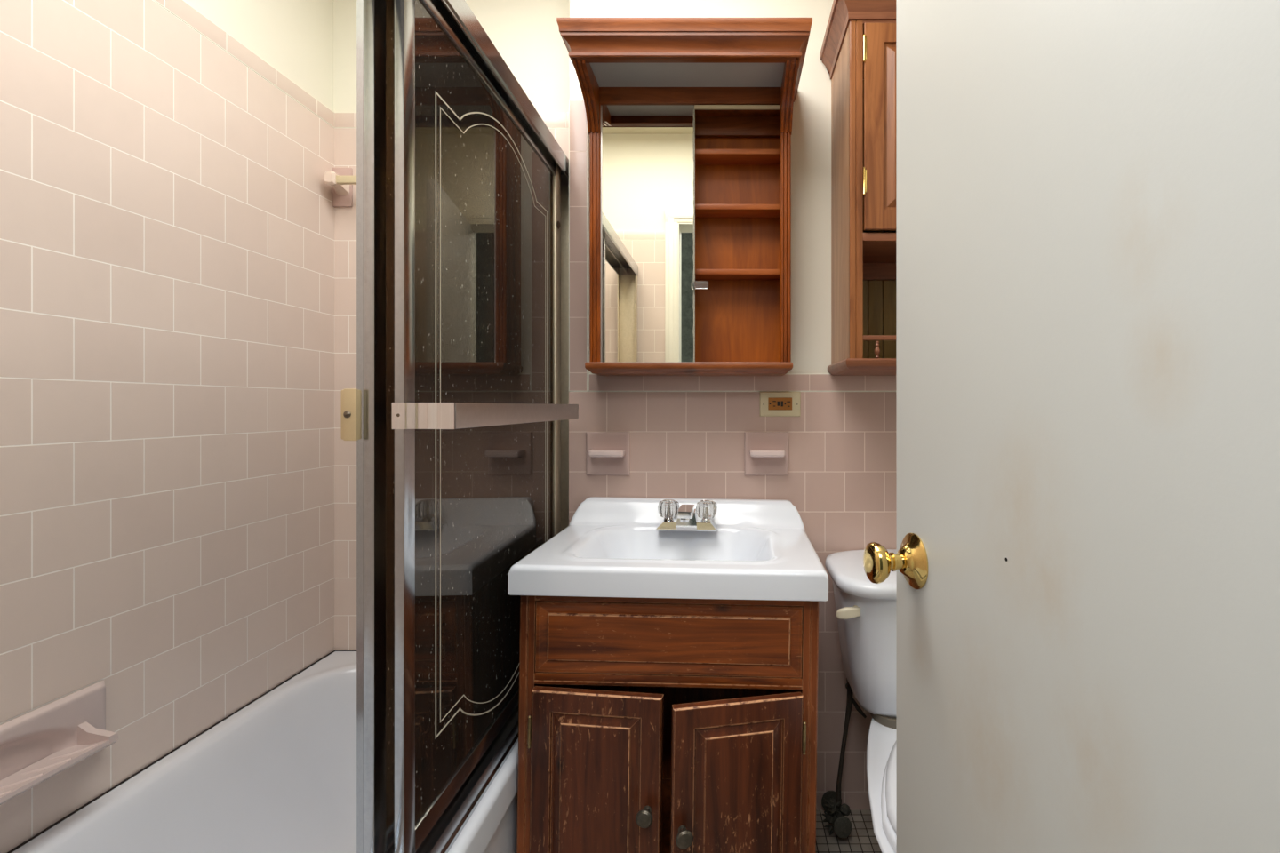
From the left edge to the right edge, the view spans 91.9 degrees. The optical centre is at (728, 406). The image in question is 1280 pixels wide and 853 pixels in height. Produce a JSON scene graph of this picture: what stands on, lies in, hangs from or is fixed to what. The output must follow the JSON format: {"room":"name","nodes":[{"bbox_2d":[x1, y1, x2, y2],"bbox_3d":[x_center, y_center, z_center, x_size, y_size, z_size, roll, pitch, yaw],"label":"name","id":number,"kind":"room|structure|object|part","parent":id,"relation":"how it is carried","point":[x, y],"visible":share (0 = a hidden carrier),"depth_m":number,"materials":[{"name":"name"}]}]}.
{"room":"bathroom","nodes":[
{"label":"bathroom","id":0,"kind":"room"},
{"bbox_2d":[0,0,334,852],"bbox_3d":[-1.193,-0.112,0.916,0.111,2.418,1.913,0,0,0],"label":"wall","id":1,"kind":"structure","parent":0,"point":[167,210],"depth_m":1.23,"materials":[{"name":"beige tile"}]},
{"bbox_2d":[0,680,119,805],"bbox_3d":[-1.108,0.560,0.881,0.081,0.124,0.467,0,0,0],"label":"soap dish","id":2,"kind":"object","parent":1,"relation":"attached to","point":[36,746],"visible":1,"depth_m":1.01,"materials":[{"name":"pink ceramic"}]},
{"bbox_2d":[333,0,569,650],"bbox_3d":[-0.788,-0.112,1.833,0.718,2.418,0.128,0,0,0],"label":"wall","id":3,"kind":"structure","parent":0,"point":[526,35],"depth_m":1.77,"materials":[{"name":"beige paint"}]},
{"bbox_2d":[324,168,356,207],"bbox_3d":[-0.865,-0.630,1.730,0.556,0.112,0.081,0,0,0],"label":"towel rail","id":4,"kind":"object","parent":3,"relation":"attached to","point":[342,180],"visible":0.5,"depth_m":1.76,"materials":[{"name":"pink ceramic"}]},
{"bbox_3d":[-1.110,-0.630,1.727,0.043,0.056,0.076,0,0,0],"label":"post","id":5,"kind":"part","parent":4,"relation":"part of","materials":[{"name":"ceramic"}]},
{"bbox_3d":[-1.114,-0.630,1.766,0.058,0.112,0.009,0,0,0],"label":"mounting plate","id":6,"kind":"part","parent":4,"relation":"part of","materials":[{"name":"pink ceramic"}]},
{"bbox_3d":[-0.865,-0.630,1.709,0.510,0.020,0.018,0,0,0],"label":"rail","id":7,"kind":"part","parent":4,"relation":"part of","materials":[{"name":"beige plastic"}]},
{"bbox_2d":[568,0,896,809],"bbox_3d":[0.176,-0.112,1.784,1.223,2.418,0.237,0,0,0],"label":"wall","id":8,"kind":"structure","parent":0,"point":[687,432],"depth_m":1.67,"materials":[{"name":"pink tile"}]},
{"bbox_2d":[585,432,630,475],"bbox_3d":[-0.328,0.128,1.637,0.117,0.117,0.058,0,0,0],"label":"wall holder","id":9,"kind":"object","parent":8,"relation":"attached to","point":[607,453],"visible":1,"depth_m":1.66,"materials":[{"name":"pink ceramic"}]},
{"bbox_2d":[556,17,812,375],"bbox_3d":[-0.099,-0.475,1.520,0.570,0.787,0.308,0,0,0],"label":"medicine cabinet","id":10,"kind":"object","parent":8,"relation":"attached to","point":[689,120],"visible":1,"depth_m":1.56,"materials":[{"name":"orange wood"}]},
{"bbox_3d":[-0.099,-0.828,1.520,0.570,0.074,0.308,0,0,0],"label":"crown moulding","id":11,"kind":"part","parent":10,"relation":"part of","materials":[{"name":"red wood"}]},
{"bbox_3d":[-0.099,-0.813,1.487,0.467,0.002,0.150,0,0,0],"label":"light panel","id":12,"kind":"part","parent":10,"relation":"part of","materials":[{"name":"white plastic"}]},
{"bbox_3d":[-0.099,-0.791,1.566,0.487,0.043,0.013,0,0,0],"label":"rail","id":13,"kind":"part","parent":10,"relation":"part of","materials":[{"name":"red wood"}]},
{"bbox_2d":[695,269,780,279],"bbox_3d":[-0.099,-0.349,1.627,0.482,0.014,0.071,0,0,0],"label":"shelf","id":14,"kind":"object","parent":10,"relation":"attached to","point":[700,274],"depth_m":1.59,"materials":[{"name":"orange wood"}]},
{"bbox_2d":[695,204,780,217],"bbox_3d":[-0.099,-0.517,1.627,0.482,0.014,0.071,0,0,0],"label":"shelf","id":15,"kind":"object","parent":10,"relation":"attached to","point":[701,211],"depth_m":1.60,"materials":[{"name":"orange wood"}]},
{"bbox_2d":[695,149,780,164],"bbox_3d":[-0.099,-0.661,1.627,0.482,0.014,0.071,0,0,0],"label":"shelf","id":16,"kind":"object","parent":10,"relation":"attached to","point":[702,156],"depth_m":1.61,"materials":[{"name":"orange wood"}]},
{"bbox_3d":[-0.099,-0.752,1.653,0.482,0.051,0.019,0,0,0],"label":"hanging rail","id":17,"kind":"part","parent":10,"relation":"part of","materials":[{"name":"red wood"}]},
{"bbox_3d":[-0.099,-0.486,1.668,0.487,0.754,0.011,0,0,0],"label":"panel","id":18,"kind":"part","parent":10,"relation":"part of","materials":[{"name":"orange wood"}]},
{"bbox_2d":[744,432,788,475],"bbox_3d":[0.102,0.128,1.637,0.120,0.117,0.058,0,0,0],"label":"wall holder","id":19,"kind":"object","parent":8,"relation":"attached to","point":[765,453],"visible":1,"depth_m":1.66,"materials":[{"name":"pink ceramic"}]},
{"bbox_2d":[759,392,800,416],"bbox_3d":[0.139,-0.005,1.662,0.111,0.067,0.009,0,0,0],"label":"electrical outlet","id":20,"kind":"object","parent":8,"relation":"attached to","point":[771,404],"visible":1,"depth_m":1.66,"materials":[{"name":"beige plastic"}]},
{"bbox_2d":[768,397,791,410],"bbox_3d":[0.139,-0.006,1.661,0.065,0.034,0.005,0,0,0],"label":"receptacle","id":21,"kind":"object","parent":20,"relation":"attached to","point":[774,404],"depth_m":1.66,"materials":[{"name":"brown plastic"}]},
{"bbox_2d":[819,0,896,375],"bbox_3d":[0.475,-0.523,1.528,0.455,0.880,0.290,0,0,0],"label":"upper cabinet","id":22,"kind":"object","parent":8,"relation":"attached to","point":[860,43],"visible":0.34,"depth_m":1.42,"materials":[{"name":"brown wood"}]},
{"bbox_3d":[0.288,-0.507,1.550,0.018,0.795,0.246,0,0,0],"label":"panel","id":23,"kind":"part","parent":22,"relation":"part of","materials":[{"name":"brown wood"}]},
{"bbox_3d":[0.475,-0.927,1.528,0.455,0.071,0.290,0,0,0],"label":"crown moulding","id":24,"kind":"part","parent":22,"relation":"part of","materials":[{"name":"brown wood"}]},
{"bbox_3d":[0.475,-0.391,1.422,0.333,0.019,0.016,0,0,0],"label":"rail","id":25,"kind":"part","parent":22,"relation":"part of","materials":[{"name":"brown wood"}]},
{"bbox_3d":[0.475,-0.893,1.422,0.333,0.022,0.015,0,0,0],"label":"rail","id":26,"kind":"part","parent":22,"relation":"part of","materials":[{"name":"brown wood"}]},
{"bbox_2d":[863,242,896,263],"bbox_3d":[0.475,-0.392,1.548,0.356,0.016,0.236,0,0,0],"label":"shelf","id":27,"kind":"object","parent":22,"relation":"attached to","point":[873,252],"depth_m":1.53,"materials":[{"name":"brown wood"}]},
{"bbox_3d":[0.475,-0.362,1.655,0.356,0.043,0.018,0,0,0],"label":"hanging rail","id":28,"kind":"part","parent":22,"relation":"part of","materials":[{"name":"brown wood"}]},
{"bbox_3d":[0.475,-0.158,1.422,0.335,0.011,0.010,0,0,0],"label":"gallery rail","id":29,"kind":"part","parent":22,"relation":"part of","materials":[{"name":"brown wood"}]},
{"bbox_3d":[0.476,-0.642,1.408,0.329,0.474,0.012,0,0,0],"label":"cabinet door","id":30,"kind":"part","parent":22,"relation":"part of","materials":[{"name":"brown wood"}]},
{"bbox_2d":[816,809,881,852],"bbox_3d":[-0.231,1.123,0.187,2.036,0.051,3.421,0,0,0],"label":"floor","id":31,"kind":"structure","parent":0,"point":[862,839],"depth_m":1.56,"materials":[{"name":"grey tile"}]},
{"bbox_2d":[7,650,518,852],"bbox_3d":[-0.781,0.900,0.967,0.713,0.394,1.607,0,0,0],"label":"bathtub","id":32,"kind":"object","parent":31,"relation":"on","point":[276,774],"visible":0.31,"depth_m":1.31,"materials":[{"name":"white ceramic"}]},
{"bbox_2d":[385,0,568,852],"bbox_3d":[-0.487,0.015,0.966,0.095,1.380,1.606,0,0,0],"label":"frame","id":33,"kind":"object","parent":32,"relation":"on","point":[444,833],"visible":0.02,"depth_m":1.21,"materials":[{"name":"metal"}]},
{"bbox_2d":[340,0,394,852],"bbox_3d":[-0.518,0.004,1.292,0.041,1.292,0.900,0,0,0],"label":"sliding shower door","id":34,"kind":"structure","parent":33,"relation":"attached to","point":[366,409],"depth_m":0.87,"materials":[{"name":"metal"}]},
{"bbox_3d":[-0.526,0.012,0.854,0.024,0.072,0.016,0,0,0],"label":"pull plate","id":35,"kind":"part","parent":34,"relation":"part of","materials":[{"name":"plastic"}]},
{"bbox_3d":[-0.506,0.006,1.303,0.005,1.228,0.828,0,0,0],"label":"tinted glass","id":36,"kind":"part","parent":34,"relation":"part of","materials":[{"name":"brown glass"}]},
{"bbox_3d":[-0.506,0.633,1.303,0.016,0.032,0.823,0,0,0],"label":"rail","id":37,"kind":"part","parent":34,"relation":"part of","materials":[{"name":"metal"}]},
{"bbox_2d":[392,0,578,852],"bbox_3d":[-0.427,0.004,1.261,0.088,1.292,0.810,0,0,0],"label":"sliding shower door","id":38,"kind":"structure","parent":33,"relation":"attached to","point":[477,410],"depth_m":1.06,"materials":[{"name":"glass"}]},
{"bbox_3d":[-0.463,0.633,1.255,0.014,0.032,0.726,0,0,0],"label":"rail","id":39,"kind":"part","parent":38,"relation":"part of","materials":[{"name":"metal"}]},
{"bbox_3d":[-0.463,-0.624,1.255,0.014,0.034,0.726,0,0,0],"label":"rail","id":40,"kind":"part","parent":38,"relation":"part of","materials":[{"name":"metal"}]},
{"bbox_3d":[-0.487,-0.652,0.966,0.095,0.047,1.606,0,0,0],"label":"header rail","id":41,"kind":"part","parent":33,"relation":"part of","materials":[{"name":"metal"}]},
{"bbox_2d":[516,595,818,852],"bbox_3d":[-0.120,0.734,1.376,0.589,0.718,0.563,1,0,1],"label":"vanity cabinet","id":42,"kind":"object","parent":31,"relation":"on","point":[646,725],"visible":0.99,"depth_m":1.19,"materials":[{"name":"brown wood"}]},
{"bbox_3d":[-0.258,0.773,1.186,0.258,0.438,0.020,1,0,6],"label":"cabinet door","id":43,"kind":"part","parent":42,"relation":"part of","materials":[{"name":"brown wood"}]},
{"bbox_3d":[-0.156,0.767,1.149,0.032,0.032,0.034,1,0,6],"label":"knob","id":44,"kind":"part","parent":42,"relation":"part of","materials":[{"name":"grey metal"}]},
{"bbox_2d":[507,496,828,601],"bbox_3d":[-0.114,0.346,1.417,0.619,0.208,0.486,1,0,1],"label":"sink","id":45,"kind":"object","parent":42,"relation":"in","point":[611,547],"visible":0.91,"depth_m":1.29,"materials":[{"name":"white ceramic"}]},
{"bbox_2d":[656,499,717,531],"bbox_3d":[-0.106,0.277,1.527,0.151,0.071,0.124,1,0,1],"label":"faucet","id":46,"kind":"object","parent":45,"relation":"on","point":[687,520],"visible":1,"depth_m":1.54,"materials":[{"name":"silver metal"}]},
{"bbox_3d":[-0.154,0.287,1.561,0.028,0.008,0.028,1,0,1],"label":"knob","id":47,"kind":"part","parent":46,"relation":"part of","materials":[{"name":"silver metal"}]},
{"bbox_3d":[-0.153,0.262,1.561,0.053,0.044,0.053,1,0,1],"label":"clear knob","id":48,"kind":"part","parent":46,"relation":"part of","materials":[{"name":"white plastic"}]},
{"bbox_3d":[-0.106,0.281,1.524,0.053,0.059,0.118,1,0,1],"label":"spout","id":49,"kind":"part","parent":46,"relation":"part of","materials":[{"name":"silver metal"}]},
{"bbox_3d":[-0.105,0.302,1.561,0.151,0.020,0.057,1,0,1],"label":"plate","id":50,"kind":"part","parent":46,"relation":"part of","materials":[{"name":"silver metal"}]},
{"bbox_3d":[-0.057,0.289,1.560,0.028,0.008,0.028,1,0,1],"label":"knob","id":51,"kind":"part","parent":46,"relation":"part of","materials":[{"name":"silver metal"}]},
{"bbox_3d":[-0.057,0.264,1.560,0.053,0.044,0.053,1,0,1],"label":"clear knob","id":52,"kind":"part","parent":46,"relation":"part of","materials":[{"name":"white plastic"}]},
{"bbox_3d":[-0.120,0.541,1.214,0.528,0.022,0.018,1,0,1],"label":"rail","id":53,"kind":"part","parent":42,"relation":"part of","materials":[{"name":"brown wood"}]},
{"bbox_3d":[-0.119,0.459,1.213,0.526,0.140,0.017,1,0,1],"label":"drawer","id":54,"kind":"part","parent":42,"relation":"part of","materials":[{"name":"brown wood"}]},
{"bbox_3d":[-0.118,0.382,1.214,0.528,0.013,0.017,1,0,1],"label":"rail","id":55,"kind":"part","parent":42,"relation":"part of","materials":[{"name":"brown wood"}]},
{"bbox_3d":[-0.082,0.779,1.111,0.032,0.032,0.034,1,0,-14],"label":"knob","id":56,"kind":"part","parent":42,"relation":"part of","materials":[{"name":"grey metal"}]},
{"bbox_3d":[0.016,0.777,1.161,0.253,0.438,0.020,1,0,-14],"label":"cabinet door","id":57,"kind":"part","parent":42,"relation":"part of","materials":[{"name":"brown wood"}]},
{"bbox_2d":[821,678,866,838],"bbox_3d":[0.279,0.899,1.599,0.110,0.391,0.134,0,0,-34],"label":"shutoff valve","id":58,"kind":"object","parent":31,"relation":"on","point":[831,801],"visible":0.96,"depth_m":1.58,"materials":[{"name":"metal"}]},
{"bbox_3d":[0.286,1.056,1.540,0.047,0.045,0.024,0,0,0],"label":"valve handle","id":59,"kind":"part","parent":58,"relation":"part of","materials":[{"name":"metal"}]},
{"bbox_3d":[0.336,0.785,1.591,0.044,0.041,0.013,0,0,41],"label":"refill lever","id":60,"kind":"part","parent":58,"relation":"part of","materials":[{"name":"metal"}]},
{"bbox_2d":[825,549,896,852],"bbox_3d":[0.445,0.743,1.180,0.406,0.709,0.963,0,0,0],"label":"toilet","id":61,"kind":"object","parent":31,"relation":"on","point":[866,614],"visible":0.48,"depth_m":1.37,"materials":[{"name":"white ceramic"}]},
{"bbox_3d":[0.271,0.465,1.386,0.059,0.028,0.029,0,0,0],"label":"flush lever","id":62,"kind":"part","parent":61,"relation":"part of","materials":[{"name":"beige plastic"}]},
{"bbox_3d":[0.447,0.406,1.495,0.399,0.036,0.333,0,0,0],"label":"tank lid","id":63,"kind":"part","parent":61,"relation":"part of","materials":[{"name":"white ceramic"}]},
{"bbox_3d":[0.447,0.566,1.505,0.371,0.290,0.312,0,0,0],"label":"tank","id":64,"kind":"part","parent":61,"relation":"part of","materials":[{"name":"white ceramic"}]},
{"bbox_3d":[0.447,0.908,1.118,0.401,0.378,0.838,0,0,0],"label":"bowl","id":65,"kind":"part","parent":61,"relation":"part of","materials":[{"name":"white ceramic"}]},
{"bbox_3d":[0.447,0.709,1.062,0.373,0.018,0.533,0,0,0],"label":"seat","id":66,"kind":"part","parent":61,"relation":"part of","materials":[{"name":"white plastic"}]},
{"bbox_3d":[0.447,0.686,1.069,0.357,0.025,0.513,0,0,0],"label":"seat lid","id":67,"kind":"part","parent":61,"relation":"part of","materials":[{"name":"white plastic"}]},
{"bbox_3d":[-0.231,-0.112,0.094,2.036,2.418,0.138,0,0,0],"label":"wall","id":68,"kind":"structure","parent":0,"visible":0},
{"bbox_2d":[863,0,1279,852],"bbox_3d":[0.283,0.105,0.470,0.148,1.958,0.610,0,0,-11],"label":"door","id":69,"kind":"structure","parent":68,"relation":"in","point":[1086,561],"depth_m":0.46,"materials":[{"name":"white paint"}]},
{"bbox_3d":[0.182,0.182,0.713,0.042,0.047,0.047,0,0,-11],"label":"knob","id":70,"kind":"part","parent":69,"relation":"part of","materials":[{"name":"gold metal"}]}
]}

